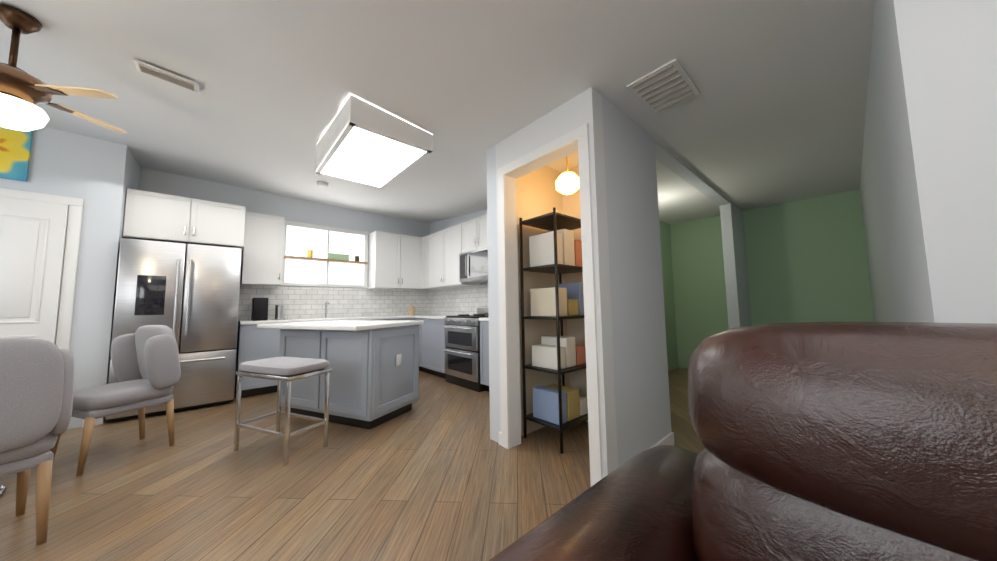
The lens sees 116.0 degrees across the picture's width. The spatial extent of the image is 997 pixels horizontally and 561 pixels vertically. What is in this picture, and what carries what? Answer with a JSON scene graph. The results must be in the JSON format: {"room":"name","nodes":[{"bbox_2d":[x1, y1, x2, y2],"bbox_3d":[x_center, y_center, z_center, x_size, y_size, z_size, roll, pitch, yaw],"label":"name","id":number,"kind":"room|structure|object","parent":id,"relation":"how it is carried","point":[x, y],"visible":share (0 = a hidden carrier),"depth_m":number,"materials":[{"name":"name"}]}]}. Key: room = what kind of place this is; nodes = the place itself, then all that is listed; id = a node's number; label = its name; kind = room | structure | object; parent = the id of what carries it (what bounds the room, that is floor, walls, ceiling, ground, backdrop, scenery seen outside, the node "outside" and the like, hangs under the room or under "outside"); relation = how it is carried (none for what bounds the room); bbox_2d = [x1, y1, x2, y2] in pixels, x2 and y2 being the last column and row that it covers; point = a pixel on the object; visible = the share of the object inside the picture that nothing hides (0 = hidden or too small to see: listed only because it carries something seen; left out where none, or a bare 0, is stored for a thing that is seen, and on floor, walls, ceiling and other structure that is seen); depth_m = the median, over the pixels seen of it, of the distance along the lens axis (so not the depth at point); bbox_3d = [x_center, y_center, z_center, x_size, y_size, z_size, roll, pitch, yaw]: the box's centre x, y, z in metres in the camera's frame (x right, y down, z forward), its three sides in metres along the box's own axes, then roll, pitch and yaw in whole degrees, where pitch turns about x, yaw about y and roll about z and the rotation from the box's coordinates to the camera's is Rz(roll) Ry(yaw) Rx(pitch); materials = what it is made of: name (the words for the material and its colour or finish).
{"room":"kitchen and dining room","nodes":[
{"label":"kitchen and dining room","id":0,"kind":"room"},
{"bbox_2d":[0,127,139,429],"bbox_3d":[-4.576,-0.141,2.846,1.500,3.000,0.700,3,-6,-41],"label":"wall","id":1,"kind":"structure","parent":0,"point":[99,176],"depth_m":2.98,"materials":[{"name":"white paint"}]},
{"bbox_2d":[0,127,32,181],"bbox_3d":[-4.357,-1.162,2.642,0.438,0.550,0.027,3,-6,-41],"label":"framed picture","id":2,"kind":"object","parent":1,"relation":"attached to","point":[15,148],"visible":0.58,"depth_m":2.74},
{"bbox_2d":[0,188,83,348],"bbox_3d":[-4.318,0.260,2.490,1.084,2.135,0.111,3,-6,-41],"label":"double door","id":3,"kind":"structure","parent":1,"relation":"in","point":[35,228],"depth_m":2.76,"materials":[{"name":"white wood"}]},
{"bbox_2d":[138,168,429,389],"bbox_3d":[-3.407,-0.030,4.425,5.590,3.000,0.120,3,-6,-41],"label":"wall","id":4,"kind":"structure","parent":0,"point":[285,207],"depth_m":4.60,"materials":[{"name":"white paint"}]},
{"bbox_2d":[123,188,198,244],"bbox_3d":[-3.852,-0.677,3.605,0.534,0.510,0.598,3,-6,-41],"label":"upper cabinet","id":5,"kind":"object","parent":4,"relation":"attached to","point":[152,216],"depth_m":3.38,"materials":[{"name":"grey wood"}]},
{"bbox_2d":[195,199,246,251],"bbox_3d":[-3.529,-0.659,3.891,0.533,0.510,0.598,3,-6,-41],"label":"upper cabinet","id":6,"kind":"object","parent":4,"relation":"attached to","point":[220,224],"depth_m":3.71,"materials":[{"name":"grey wood"}]},
{"bbox_2d":[240,212,283,287],"bbox_3d":[-3.246,-0.410,4.286,0.426,0.950,0.348,3,-6,-41],"label":"upper cabinet","id":7,"kind":"object","parent":4,"relation":"attached to","point":[262,259],"depth_m":4.16,"materials":[{"name":"grey wood"}]},
{"bbox_2d":[280,220,368,287],"bbox_3d":[-2.685,-0.387,4.923,1.240,0.970,0.140,3,-6,-41],"label":"kitchen window","id":8,"kind":"structure","parent":4,"relation":"in","point":[314,255],"depth_m":4.92,"materials":[{"name":"white"}]},
{"bbox_2d":[368,231,418,291],"bbox_3d":[-1.825,-0.329,5.543,0.853,0.950,0.348,3,-6,-41],"label":"upper cabinet","id":9,"kind":"object","parent":4,"relation":"attached to","point":[413,278],"depth_m":5.35,"materials":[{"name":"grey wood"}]},
{"bbox_2d":[0,367,704,560],"bbox_3d":[1.124,1.190,1.148,8.500,0.100,11.200,3,-6,-41],"label":"floor","id":10,"kind":"structure","parent":0,"point":[436,473],"depth_m":1.86,"materials":[{"name":"brown wood"}]},
{"bbox_2d":[0,483,5,495],"bbox_3d":[-3.164,0.861,1.592,1.080,0.752,1.080,3,-6,-41],"label":"dining table","id":11,"kind":"object","parent":10,"relation":"on","point":[2,488],"visible":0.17,"depth_m":1.85,"materials":[{"name":"silver glass"}]},
{"bbox_2d":[0,338,73,544],"bbox_3d":[-2.398,0.740,1.407,0.602,0.948,0.610,3,-6,-41],"label":"dining chair","id":12,"kind":"object","parent":10,"relation":"on","point":[36,388],"visible":1,"depth_m":1.44,"materials":[{"name":"fabric"}]},
{"bbox_2d":[50,325,180,476],"bbox_3d":[-2.856,0.824,2.357,0.636,0.948,0.630,3,-6,-41],"label":"dining chair","id":13,"kind":"object","parent":10,"relation":"on","point":[145,359],"visible":0.98,"depth_m":2.37,"materials":[{"name":"fabric"}]},
{"bbox_2d":[105,238,241,421],"bbox_3d":[-3.584,0.503,3.549,0.920,1.760,0.837,3,-6,-41],"label":"fridge","id":14,"kind":"object","parent":10,"relation":"on","point":[188,294],"visible":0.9,"depth_m":3.31,"materials":[{"name":"grey metal"}]},
{"bbox_2d":[235,324,279,397],"bbox_3d":[-2.941,1.014,4.242,0.954,0.875,0.618,3,-6,-41],"label":"base cabinet","id":15,"kind":"object","parent":10,"relation":"on","point":[253,343],"depth_m":3.83,"materials":[{"name":"grey wood"}]},
{"bbox_2d":[239,316,410,323],"bbox_3d":[-2.222,0.599,4.909,2.877,0.040,0.635,3,-6,-41],"label":"countertop","id":16,"kind":"structure","parent":15,"relation":"on","point":[313,318],"depth_m":4.56,"materials":[{"name":"white stone"}]},
{"bbox_2d":[233,357,331,465],"bbox_3d":[-1.660,0.950,2.397,0.640,0.665,0.360,-3,-5,23],"label":"stool","id":17,"kind":"object","parent":10,"relation":"on","point":[288,370],"visible":1,"depth_m":2.33,"materials":[{"name":"fabric"}]},
{"bbox_2d":[279,328,418,429],"bbox_3d":[-1.544,0.911,3.235,1.124,0.876,1.411,3,-6,-41],"label":"kitchen island","id":18,"kind":"object","parent":10,"relation":"on","point":[374,373],"depth_m":2.88,"materials":[{"name":"grey wood"}]},
{"bbox_2d":[257,320,423,335],"bbox_3d":[-1.586,0.449,3.195,1.362,0.040,1.576,3,-6,-41],"label":"island countertop","id":19,"kind":"structure","parent":18,"relation":"on","point":[293,328],"depth_m":2.96,"materials":[{"name":"white stone"}]},
{"bbox_2d":[419,320,445,378],"bbox_3d":[-0.796,1.041,4.973,0.618,0.875,0.858,3,-6,-41],"label":"base cabinet","id":20,"kind":"object","parent":10,"relation":"on","point":[431,333],"depth_m":4.77,"materials":[{"name":"grey wood"}]},
{"bbox_2d":[419,316,445,319],"bbox_3d":[-0.848,0.589,5.049,0.635,0.040,0.977,3,-6,-41],"label":"countertop","id":21,"kind":"structure","parent":20,"relation":"on","point":[420,317],"depth_m":4.77,"materials":[{"name":"white stone"}]},
{"bbox_2d":[443,308,488,391],"bbox_3d":[-0.300,0.902,4.337,0.690,1.035,0.760,3,-6,-41],"label":"range","id":22,"kind":"object","parent":10,"relation":"on","point":[462,350],"visible":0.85,"depth_m":4.08,"materials":[{"name":"grey metal"}]},
{"bbox_2d":[479,320,488,391],"bbox_3d":[0.368,0.917,3.665,0.618,0.875,1.115,3,-6,-41],"label":"base cabinet","id":23,"kind":"object","parent":10,"relation":"on","point":[484,324],"depth_m":3.82,"materials":[{"name":"grey wood"}]},
{"bbox_2d":[519,207,587,453],"bbox_3d":[0.517,0.365,2.614,0.544,1.800,0.384,3,-6,-41],"label":"shelf rack","id":24,"kind":"object","parent":10,"relation":"on","point":[556,250],"visible":0.9,"depth_m":2.47,"materials":[{"name":"black metal"}]},
{"bbox_3d":[0.222,0.975,-0.855,2.840,0.027,3.180,3,-6,-41],"label":"rug","id":25,"kind":"object","parent":10,"relation":"on","visible":0},
{"bbox_2d":[489,322,996,560],"bbox_3d":[0.646,0.436,-1.065,2.978,0.988,3.479,3,-6,-41],"label":"sofa","id":26,"kind":"object","parent":25,"relation":"on","point":[848,441],"visible":1,"depth_m":0.51,"materials":[{"name":"brown leather"}]},
{"bbox_2d":[0,0,874,223],"bbox_3d":[1.084,-1.455,1.364,8.500,0.409,11.200,3,-6,-41],"label":"ceiling","id":27,"kind":"structure","parent":0,"point":[773,112],"depth_m":2.00,"materials":[{"name":"paint"}]},
{"bbox_2d":[0,3,126,133],"bbox_3d":[-2.640,-1.135,1.654,0.863,0.629,0.881,3,-6,-41],"label":"fan","id":28,"kind":"object","parent":27,"relation":"hanging from","point":[23,93],"visible":1,"depth_m":1.67,"materials":[{"name":"brown wood"}]},
{"bbox_2d":[133,58,198,92],"bbox_3d":[-2.228,-1.372,2.101,0.300,0.037,0.120,3,-6,-41],"label":"ceiling vent","id":29,"kind":"object","parent":27,"relation":"in","point":[156,72],"visible":0.98,"depth_m":2.08,"materials":[{"name":"white metal"}]},
{"bbox_2d":[317,181,327,187],"bbox_3d":[-2.262,-1.229,4.001,0.130,0.039,0.130,3,-6,-41],"label":"smoke detector","id":30,"kind":"object","parent":27,"relation":"attached to","point":[322,184],"visible":1,"depth_m":3.97,"materials":[{"name":"white plastic"}]},
{"bbox_2d":[315,95,431,188],"bbox_3d":[-1.128,-1.163,2.736,0.630,0.271,1.060,3,-6,-41],"label":"kitchen ceiling light","id":31,"kind":"object","parent":27,"relation":"attached to","point":[363,142],"visible":1,"depth_m":2.50,"materials":[{"name":"white plastic"}]},
{"bbox_2d":[555,156,579,194],"bbox_3d":[0.564,-0.927,2.552,0.200,0.434,0.200,3,-6,-41],"label":"light","id":32,"kind":"object","parent":27,"relation":"hanging from","point":[566,182],"visible":0.58,"depth_m":2.47,"materials":[{"name":"white glass"}]},
{"bbox_2d":[627,59,699,113],"bbox_3d":[1.035,-1.191,1.946,0.420,0.018,0.280,3,-6,-41],"label":"ceiling vent","id":33,"kind":"object","parent":27,"relation":"in","point":[665,86],"visible":1,"depth_m":1.92,"materials":[{"name":"white metal"}]},
{"bbox_2d":[430,210,487,284],"bbox_3d":[-0.159,-0.042,4.885,0.120,3.000,3.504,3,-6,-41],"label":"wall","id":34,"kind":"structure","parent":0,"point":[437,226],"depth_m":5.60,"materials":[{"name":"white paint"}]},
{"bbox_2d":[427,223,482,287],"bbox_3d":[-0.805,-0.366,5.279,0.348,0.950,1.127,3,-6,-41],"label":"upper cabinet","id":35,"kind":"object","parent":34,"relation":"attached to","point":[444,247],"depth_m":5.10,"materials":[{"name":"grey wood"}]},
{"bbox_2d":[463,218,474,252],"bbox_3d":[-0.290,-0.656,4.714,0.348,0.480,0.431,3,-6,-41],"label":"upper cabinet","id":36,"kind":"object","parent":34,"relation":"attached to","point":[468,226],"depth_m":4.63,"materials":[{"name":"grey wood"}]},
{"bbox_2d":[475,214,487,249],"bbox_3d":[-0.071,-0.679,4.469,0.348,0.480,0.431,3,-6,-41],"label":"upper cabinet","id":37,"kind":"object","parent":34,"relation":"attached to","point":[481,236],"depth_m":4.41,"materials":[{"name":"grey wood"}]},
{"bbox_2d":[459,247,487,282],"bbox_3d":[-0.218,-0.207,4.515,0.425,0.432,0.752,3,-6,-41],"label":"over-the-range microwave","id":38,"kind":"object","parent":37,"relation":"attached to","point":[473,266],"visible":0.58,"depth_m":4.41,"materials":[{"name":"silver metal"}]},
{"bbox_2d":[486,146,497,441],"bbox_3d":[0.530,-0.200,3.059,1.520,3.000,0.154,3,-6,-41],"label":"wall","id":39,"kind":"structure","parent":0,"point":[490,151],"depth_m":2.56,"materials":[{"name":"white paint"}]},
{"bbox_2d":[602,96,753,466],"bbox_3d":[2.098,-0.207,3.264,3.899,3.000,0.120,3,-6,-41],"label":"wall","id":40,"kind":"structure","parent":0,"point":[680,292],"depth_m":2.33,"materials":[{"name":"white paint"}]},
{"bbox_2d":[494,0,996,476],"bbox_3d":[2.348,-0.480,-0.038,0.120,3.000,6.972,3,-6,-41],"label":"wall","id":41,"kind":"structure","parent":0,"point":[945,51],"depth_m":1.00,"materials":[{"name":"white paint"}]},
{"bbox_2d":[497,123,674,485],"bbox_3d":[0.642,0.165,2.450,0.958,2.170,0.918,3,-6,-41],"label":"door frame","id":42,"kind":"structure","parent":41,"relation":"attached to","point":[580,135],"depth_m":1.91,"materials":[{"name":"white"}]},
{"bbox_2d":[742,189,869,324],"bbox_3d":[4.177,-0.179,3.994,0.120,3.000,10.600,3,-6,-41],"label":"wall","id":43,"kind":"structure","parent":0,"point":[806,259],"depth_m":4.06,"materials":[{"name":"green paint"}]},
{"bbox_2d":[858,0,927,321],"bbox_3d":[2.930,-0.296,2.328,3.900,3.000,0.120,3,-6,-41],"label":"wall","id":44,"kind":"structure","parent":0,"point":[894,278],"depth_m":1.54,"materials":[{"name":"white paint"}]}
]}

